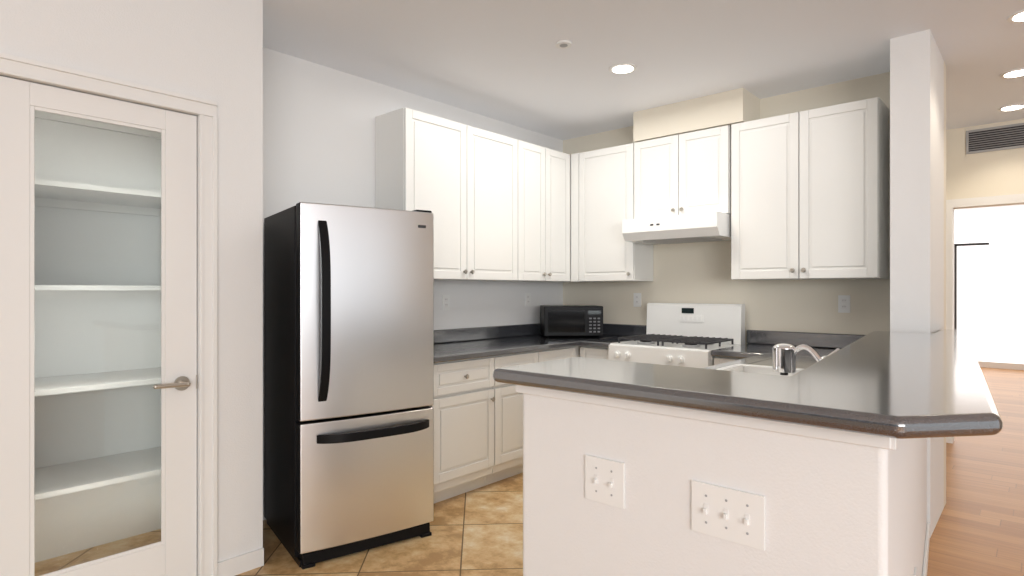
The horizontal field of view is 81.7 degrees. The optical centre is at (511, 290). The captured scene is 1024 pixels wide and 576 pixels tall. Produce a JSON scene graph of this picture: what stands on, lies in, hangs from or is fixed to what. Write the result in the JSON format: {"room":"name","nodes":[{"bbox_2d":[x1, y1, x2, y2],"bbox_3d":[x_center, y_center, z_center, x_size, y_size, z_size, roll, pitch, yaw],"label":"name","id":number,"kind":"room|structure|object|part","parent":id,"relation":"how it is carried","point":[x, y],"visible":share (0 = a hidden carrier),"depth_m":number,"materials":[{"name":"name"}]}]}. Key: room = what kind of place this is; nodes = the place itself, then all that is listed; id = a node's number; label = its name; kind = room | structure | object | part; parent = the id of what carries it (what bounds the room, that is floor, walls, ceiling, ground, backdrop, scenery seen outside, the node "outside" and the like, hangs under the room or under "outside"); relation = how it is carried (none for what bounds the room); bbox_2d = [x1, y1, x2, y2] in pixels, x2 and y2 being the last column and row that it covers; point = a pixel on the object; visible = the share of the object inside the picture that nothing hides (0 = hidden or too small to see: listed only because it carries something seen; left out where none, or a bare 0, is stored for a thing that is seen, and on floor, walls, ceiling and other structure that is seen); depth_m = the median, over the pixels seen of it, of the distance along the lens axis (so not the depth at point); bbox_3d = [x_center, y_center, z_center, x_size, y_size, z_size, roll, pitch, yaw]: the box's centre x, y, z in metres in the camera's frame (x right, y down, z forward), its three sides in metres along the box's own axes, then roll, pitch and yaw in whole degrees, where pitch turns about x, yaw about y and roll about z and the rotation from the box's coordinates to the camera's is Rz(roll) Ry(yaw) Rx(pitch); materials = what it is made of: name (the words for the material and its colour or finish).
{"room":"kitchen","nodes":[
{"label":"kitchen","id":0,"kind":"room"},
{"bbox_2d":[35,118,160,562],"bbox_3d":[-2.327,-0.035,2.843,0.120,2.670,1.270,0,0,42],"label":"wall","id":1,"kind":"structure","parent":0,"point":[123,356],"depth_m":3.00,"materials":[{"name":"white paint"}]},
{"bbox_2d":[35,447,160,499],"bbox_3d":[-2.070,0.879,2.693,0.458,0.062,1.146,0,0,42],"label":"shelf","id":2,"kind":"object","parent":1,"relation":"attached to","point":[75,471],"depth_m":2.77,"materials":[{"name":"white"}]},
{"bbox_2d":[35,367,160,395],"bbox_3d":[-2.070,0.449,2.693,0.458,0.062,1.146,0,0,42],"label":"shelf","id":3,"kind":"object","parent":1,"relation":"attached to","point":[105,380],"depth_m":2.75,"materials":[{"name":"white"}]},
{"bbox_2d":[35,285,160,298],"bbox_3d":[-2.070,0.009,2.693,0.458,0.062,1.146,0,0,42],"label":"shelf","id":4,"kind":"object","parent":1,"relation":"attached to","point":[100,293],"depth_m":2.87,"materials":[{"name":"white wood"}]},
{"bbox_2d":[35,179,160,216],"bbox_3d":[-2.070,-0.431,2.693,0.458,0.062,1.146,0,0,42],"label":"shelf","id":5,"kind":"object","parent":1,"relation":"attached to","point":[92,200],"depth_m":2.83,"materials":[{"name":"white wood"}]},
{"bbox_2d":[35,110,160,138],"bbox_3d":[-2.070,-0.851,2.693,0.458,0.062,1.146,0,0,42],"label":"shelf","id":6,"kind":"object","parent":1,"relation":"attached to","point":[96,124],"depth_m":2.98,"materials":[{"name":"white wood"}]},
{"bbox_2d":[0,0,240,561],"bbox_3d":[-3.235,-0.035,0.582,0.105,2.670,5.850,0,0,42],"label":"wall","id":7,"kind":"structure","parent":0,"point":[190,47],"depth_m":2.59,"materials":[{"name":"white paint"}]},
{"bbox_2d":[0,76,196,575],"bbox_3d":[-1.603,0.265,2.326,0.098,2.054,0.700,0,0,42],"label":"pantry door","id":8,"kind":"structure","parent":7,"relation":"in","point":[173,552],"depth_m":2.33,"materials":[{"name":"white wood"}]},
{"bbox_3d":[-1.419,0.400,2.505,0.062,0.062,0.188,0,0,42],"label":"handle","id":9,"kind":"part","parent":8,"relation":"part of","materials":[{"name":"silver metal"}]},
{"bbox_2d":[0,52,216,575],"bbox_3d":[-1.629,0.233,2.349,0.118,2.135,0.845,0,0,42],"label":"door frame","id":10,"kind":"structure","parent":7,"relation":"attached to","point":[58,76],"depth_m":2.59,"materials":[{"name":"white wood"}]},
{"bbox_2d":[217,361,1023,575],"bbox_3d":[2.696,1.250,3.022,5.475,0.100,17.400,0,0,42],"label":"baseboard","id":11,"kind":"structure","parent":7,"relation":"attached to","point":[242,563],"depth_m":2.74,"materials":[{"name":"white wood"}]},
{"bbox_2d":[241,0,262,553],"bbox_3d":[-1.563,-0.035,3.078,0.945,2.670,0.100,0,0,42],"label":"wall","id":12,"kind":"structure","parent":0,"point":[251,275],"depth_m":2.76,"materials":[{"name":"white paint"}]},
{"bbox_2d":[35,473,522,575],"bbox_3d":[-1.592,1.298,1.225,3.433,0.004,9.000,0,0,42],"label":"floor","id":13,"kind":"structure","parent":0,"point":[477,532],"depth_m":2.96,"materials":[{"name":"beige tile"}]},
{"bbox_2d":[264,202,433,568],"bbox_3d":[-0.877,0.439,3.196,0.700,1.722,0.767,0,0,-35],"label":"fridge","id":14,"kind":"object","parent":13,"relation":"on","point":[348,379],"visible":1,"depth_m":2.92,"materials":[{"name":"silver metal"}]},
{"bbox_2d":[430,355,505,502],"bbox_3d":[-0.496,0.864,3.892,0.603,0.872,0.596,0,0,42],"label":"base cabinet","id":15,"kind":"object","parent":13,"relation":"on","point":[478,424],"depth_m":3.70,"materials":[{"name":"white wood"}]},
{"bbox_2d":[434,335,613,362],"bbox_3d":[0.008,0.406,4.429,0.638,0.040,2.088,0,0,42],"label":"countertop","id":16,"kind":"structure","parent":15,"relation":"on","point":[517,344],"depth_m":4.14,"materials":[{"name":"grey stone"}]},
{"bbox_2d":[540,305,602,337],"bbox_3d":[0.492,0.258,4.961,0.480,0.255,0.343,0,0,-3],"label":"microwave","id":17,"kind":"object","parent":16,"relation":"on","point":[571,320],"visible":1,"depth_m":4.79,"materials":[{"name":"black plastic"}]},
{"bbox_2d":[704,355,813,368],"bbox_3d":[1.036,0.406,2.670,0.520,0.040,2.060,0,0,42],"label":"countertop","id":18,"kind":"structure","parent":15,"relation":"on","point":[803,360],"depth_m":3.26,"materials":[{"name":"grey stone"}]},
{"bbox_2d":[710,363,806,375],"bbox_3d":[1.077,0.477,2.626,0.440,0.197,0.790,0,0,42],"label":"sink","id":19,"kind":"object","parent":18,"relation":"in","point":[760,368],"depth_m":2.97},
{"bbox_2d":[770,343,841,374],"bbox_3d":[1.239,0.308,2.515,0.252,0.154,0.092,0,0,42],"label":"faucet","id":20,"kind":"object","parent":18,"relation":"on","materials":[{"name":"silver metal"}]},
{"bbox_2d":[506,347,577,477],"bbox_3d":[-0.056,0.864,4.384,0.603,0.872,0.963,0,0,42],"label":"base cabinet","id":21,"kind":"object","parent":13,"relation":"on","point":[514,400],"depth_m":4.05,"materials":[{"name":"white wood"}]},
{"bbox_2d":[578,347,608,359],"bbox_3d":[0.830,0.864,4.689,0.295,0.872,0.603,0,0,42],"label":"base cabinet","id":22,"kind":"object","parent":13,"relation":"on","point":[586,352],"depth_m":4.47,"materials":[{"name":"white wood"}]},
{"bbox_2d":[578,335,635,346],"bbox_3d":[0.830,0.406,4.666,0.270,0.040,0.638,0,0,42],"label":"countertop","id":23,"kind":"structure","parent":22,"relation":"on","point":[581,342],"depth_m":4.50,"materials":[{"name":"grey stone"}]},
{"bbox_2d":[609,303,744,367],"bbox_3d":[1.178,0.700,4.283,0.752,1.200,0.688,0,0,42],"label":"range","id":24,"kind":"object","parent":13,"relation":"on","point":[693,335],"visible":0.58,"depth_m":4.28,"materials":[{"name":"white metal"}]},
{"bbox_2d":[711,355,725,362],"bbox_3d":[1.654,0.864,3.951,0.387,0.872,0.603,0,0,42],"label":"base cabinet","id":25,"kind":"object","parent":13,"relation":"on","point":[715,360],"depth_m":3.82,"materials":[{"name":"white wood"}]},
{"bbox_2d":[711,343,843,358],"bbox_3d":[1.859,0.406,3.743,0.975,0.040,0.638,0,0,42],"label":"countertop","id":26,"kind":"structure","parent":25,"relation":"on","point":[739,351],"depth_m":3.80,"materials":[{"name":"grey stone"}]},
{"bbox_2d":[263,47,562,519],"bbox_3d":[-0.596,-0.035,4.326,0.120,2.670,3.050,0,0,42],"label":"wall","id":27,"kind":"structure","parent":0,"point":[318,133],"depth_m":3.72,"materials":[{"name":"white paint"}]},
{"bbox_2d":[442,295,449,309],"bbox_3d":[-0.484,0.090,4.354,0.008,0.114,0.070,0,0,42],"label":"electrical outlet","id":28,"kind":"object","parent":27,"relation":"attached to","point":[445,302],"visible":1,"depth_m":4.35,"materials":[{"name":"white plastic"}]},
{"bbox_2d":[375,108,526,281],"bbox_3d":[-0.407,-0.606,4.205,0.319,1.068,1.121,0,0,42],"label":"upper cabinet","id":29,"kind":"object","parent":27,"relation":"attached to","point":[498,205],"depth_m":4.03,"materials":[{"name":"white wood"}]},
{"bbox_2d":[434,323,541,342],"bbox_3d":[-0.222,0.336,4.635,0.020,0.100,2.088,0,0,42],"label":"backsplash","id":30,"kind":"structure","parent":27,"relation":"attached to","point":[459,335],"depth_m":4.63,"materials":[{"name":"grey stone"}]},
{"bbox_2d":[525,293,530,305],"bbox_3d":[0.136,0.080,5.046,0.008,0.114,0.070,0,0,42],"label":"electrical outlet","id":31,"kind":"object","parent":27,"relation":"attached to","point":[527,299],"visible":1,"depth_m":5.04,"materials":[{"name":"white plastic"}]},
{"bbox_2d":[527,142,569,281],"bbox_3d":[0.128,-0.606,4.803,0.319,1.068,0.723,0,0,42],"label":"upper cabinet","id":32,"kind":"object","parent":27,"relation":"attached to","point":[548,170],"depth_m":4.75,"materials":[{"name":"white wood"}]},
{"bbox_2d":[263,0,1023,210],"bbox_3d":[3.240,-1.420,3.273,9.000,0.100,18.500,0,0,42],"label":"ceiling","id":33,"kind":"structure","parent":0,"point":[508,61],"depth_m":3.36,"materials":[{"name":"white paint"}]},
{"bbox_2d":[556,40,571,48],"bbox_3d":[0.286,-1.363,3.288,0.090,0.014,0.090,0,0,42],"label":"smoke detector","id":34,"kind":"object","parent":33,"relation":"attached to","point":[562,44],"visible":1,"depth_m":3.27,"materials":[{"name":"white plastic"}]},
{"bbox_2d":[609,63,636,73],"bbox_3d":[0.684,-1.365,3.656,0.170,0.008,0.170,0,0,42],"label":"recessed light","id":35,"kind":"object","parent":33,"relation":"in","point":[623,68],"visible":0.98,"depth_m":3.64,"materials":[{"name":"white"}]},
{"bbox_2d":[998,104,1023,110],"bbox_3d":[3.743,-1.365,4.434,0.170,0.008,0.170,0,0,42],"label":"recessed light","id":36,"kind":"object","parent":33,"relation":"in","point":[1012,107],"visible":0.96,"depth_m":4.42,"materials":[{"name":"white"}]},
{"bbox_2d":[1000,68,1023,78],"bbox_3d":[3.180,-1.365,3.730,0.170,0.008,0.170,0,0,42],"label":"recessed light","id":37,"kind":"object","parent":33,"relation":"in","point":[1015,73],"visible":0.98,"depth_m":3.74,"materials":[{"name":"white"}]},
{"bbox_2d":[1007,9,1023,22],"bbox_3d":[2.565,-1.365,2.938,0.170,0.008,0.170,0,0,42],"label":"recessed light","id":38,"kind":"object","parent":33,"relation":"in","point":[1017,17],"visible":0.96,"depth_m":2.96,"materials":[{"name":"white"}]},
{"bbox_2d":[563,62,945,506],"bbox_3d":[1.516,-0.035,4.563,2.950,2.670,0.120,0,0,42],"label":"wall","id":39,"kind":"structure","parent":0,"point":[697,272],"depth_m":4.23,"materials":[{"name":"beige paint"}]},
{"bbox_2d":[570,141,652,281],"bbox_3d":[0.843,-0.606,4.868,0.656,1.068,0.319,0,0,42],"label":"upper cabinet","id":40,"kind":"object","parent":39,"relation":"attached to","point":[606,183],"depth_m":4.74,"materials":[{"name":"white wood"}]},
{"bbox_2d":[633,293,640,306],"bbox_3d":[1.037,0.080,4.905,0.070,0.114,0.008,0,0,42],"label":"electrical outlet","id":41,"kind":"object","parent":39,"relation":"attached to","point":[636,299],"visible":1,"depth_m":4.90,"materials":[{"name":"white plastic"}]},
{"bbox_2d":[622,211,730,244],"bbox_3d":[1.259,-0.445,4.373,0.730,0.162,0.500,0,0,42],"label":"range hood","id":42,"kind":"object","parent":39,"relation":"attached to","point":[698,227],"visible":0.92,"depth_m":4.17,"materials":[{"name":"white metal"}]},
{"bbox_2d":[642,125,729,217],"bbox_3d":[1.320,-0.835,4.441,0.740,0.610,0.319,0,0,42],"label":"upper cabinet","id":43,"kind":"object","parent":39,"relation":"attached to","point":[686,173],"depth_m":4.28,"materials":[{"name":"white wood"}]},
{"bbox_2d":[633,88,759,141],"bbox_3d":[1.356,-1.258,4.407,0.840,0.225,0.324,0,0,42],"label":"soffit","id":44,"kind":"object","parent":39,"relation":"attached to","point":[735,106],"visible":0.79,"depth_m":4.22,"materials":[{"name":"beige paint"}]},
{"bbox_2d":[603,323,864,346],"bbox_3d":[1.452,0.336,4.523,2.623,0.100,0.020,0,0,42],"label":"backsplash","id":45,"kind":"structure","parent":39,"relation":"attached to","point":[804,339],"depth_m":4.11,"materials":[{"name":"grey stone"}]},
{"bbox_2d":[730,97,888,279],"bbox_3d":[1.905,-0.606,3.917,0.948,1.068,0.319,0,0,42],"label":"upper cabinet","id":46,"kind":"object","parent":39,"relation":"attached to","point":[802,195],"depth_m":3.72,"materials":[{"name":"white wood"}]},
{"bbox_2d":[838,295,849,312],"bbox_3d":[2.177,0.090,3.884,0.070,0.114,0.008,0,0,42],"label":"electrical outlet","id":47,"kind":"object","parent":39,"relation":"attached to","point":[843,303],"visible":1,"depth_m":3.88,"materials":[{"name":"white plastic"}]},
{"bbox_2d":[890,29,943,536],"bbox_3d":[2.317,-0.035,3.382,0.180,2.670,0.570,0,0,42],"label":"column","id":48,"kind":"structure","parent":0,"point":[916,182],"depth_m":3.18,"materials":[{"name":"white paint"}]},
{"bbox_2d":[927,367,1023,575],"bbox_3d":[3.240,1.350,3.273,9.000,0.100,18.500,0,0,42],"label":"floor","id":49,"kind":"structure","parent":0,"point":[978,529],"depth_m":3.68,"materials":[{"name":"brown wood"}]},
{"bbox_2d":[523,393,702,575],"bbox_3d":[0.265,0.785,1.575,0.540,1.030,0.120,0,0,42],"label":"wall","id":50,"kind":"structure","parent":49,"relation":"on","point":[566,533],"depth_m":1.51,"materials":[{"name":"white paint"}]},
{"bbox_2d":[585,454,624,508],"bbox_3d":[0.234,0.488,1.512,0.116,0.114,0.014,0,0,42],"label":"switch plate","id":51,"kind":"object","parent":50,"relation":"attached to","point":[604,481],"visible":1,"depth_m":1.51,"materials":[{"name":"white plastic"}]},
{"bbox_2d":[516,385,748,427],"bbox_3d":[0.259,0.280,1.490,0.660,0.027,0.013,0,0,42],"label":"trim","id":52,"kind":"structure","parent":50,"relation":"attached to","point":[732,420],"depth_m":1.43,"materials":[{"name":"white wood"}]},
{"bbox_2d":[691,480,764,550],"bbox_3d":[0.470,0.492,1.301,0.162,0.114,0.014,0,0,42],"label":"switch plate","id":53,"kind":"object","parent":50,"relation":"attached to","point":[731,515],"visible":1,"depth_m":1.30,"materials":[{"name":"white plastic"}]},
{"bbox_2d":[703,421,926,575],"bbox_3d":[1.391,0.785,2.152,0.366,1.030,2.482,0,0,42],"label":"wall","id":54,"kind":"structure","parent":49,"relation":"on","point":[834,508],"depth_m":1.22,"materials":[{"name":"white paint"}]},
{"bbox_2d":[493,329,1002,438],"bbox_3d":[1.350,0.243,2.432,1.126,0.041,2.975,0,0,42],"label":"countertop","id":55,"kind":"structure","parent":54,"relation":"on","point":[900,385],"depth_m":1.40,"materials":[{"name":"grey stone"}]},
{"bbox_2d":[749,418,929,575],"bbox_3d":[1.437,0.783,2.093,0.251,1.033,2.484,0,0,42],"label":"trim","id":56,"kind":"structure","parent":54,"relation":"attached to","point":[833,435],"depth_m":1.17,"materials":[{"name":"white wood"}]},
{"bbox_2d":[946,119,1023,208],"bbox_3d":[4.925,-0.035,4.060,3.540,2.670,0.120,0,0,42],"label":"wall","id":57,"kind":"structure","parent":0,"point":[991,173],"depth_m":4.91,"materials":[{"name":"beige paint"}]},
{"bbox_2d":[946,194,1023,443],"bbox_3d":[4.171,0.265,4.725,1.190,2.070,0.135,0,0,42],"label":"door frame","id":58,"kind":"structure","parent":57,"relation":"attached to","point":[983,201],"depth_m":5.03,"materials":[{"name":"white wood"}]},
{"bbox_2d":[966,123,1023,153],"bbox_3d":[4.020,-1.238,4.780,0.570,0.195,0.013,0,0,42],"label":"air vent","id":59,"kind":"object","parent":57,"relation":"in","point":[1004,137],"visible":1,"depth_m":4.84,"materials":[{"name":"grey metal"}]},
{"bbox_2d":[954,206,1023,363],"bbox_3d":[8.532,-0.035,9.555,5.500,2.670,0.120,0,0,42],"label":"wall","id":60,"kind":"structure","parent":0,"point":[990,299],"depth_m":9.92,"materials":[{"name":"white paint"}]},
{"bbox_2d":[954,242,988,329],"bbox_3d":[7.812,0.105,10.082,0.475,1.810,0.024,0,0,42],"label":"window","id":61,"kind":"structure","parent":60,"relation":"in","point":[955,281],"depth_m":10.22,"materials":[{"name":"grey"}]}
]}

